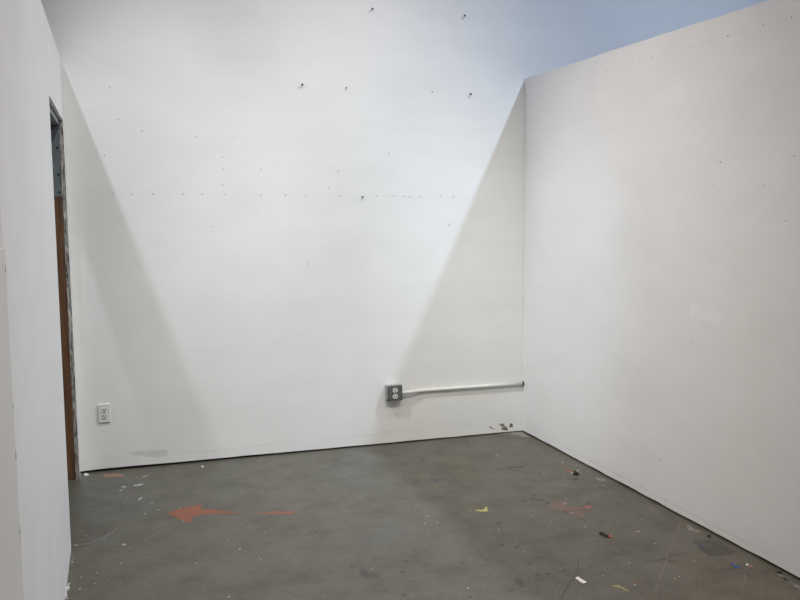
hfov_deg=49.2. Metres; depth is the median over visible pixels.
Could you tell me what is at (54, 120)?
trim
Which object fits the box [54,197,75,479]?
door
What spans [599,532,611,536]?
debris piece
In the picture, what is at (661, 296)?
wall
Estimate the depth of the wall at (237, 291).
5.54 m
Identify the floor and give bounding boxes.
[65,431,799,599]
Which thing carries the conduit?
attached to the wall at (237, 291)
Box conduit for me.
[402,381,523,394]
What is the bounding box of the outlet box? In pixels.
[385,384,401,400]
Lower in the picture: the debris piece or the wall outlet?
the debris piece
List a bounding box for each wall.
[0,0,79,599]
[41,0,767,471]
[523,0,799,577]
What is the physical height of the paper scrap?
0.003 m
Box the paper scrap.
[575,576,585,582]
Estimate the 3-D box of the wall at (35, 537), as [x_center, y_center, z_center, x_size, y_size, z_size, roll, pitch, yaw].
[-0.995,0.142,2.094,0.125,2.440,6.398,-2,6,-18]
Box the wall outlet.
[98,403,110,422]
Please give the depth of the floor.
4.26 m
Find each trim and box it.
[49,103,58,125]
[51,126,61,196]
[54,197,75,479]
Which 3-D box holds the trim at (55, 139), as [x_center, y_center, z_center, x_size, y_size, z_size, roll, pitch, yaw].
[-1.969,-0.787,4.958,0.084,0.397,0.042,-2,6,-18]
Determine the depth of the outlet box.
5.78 m

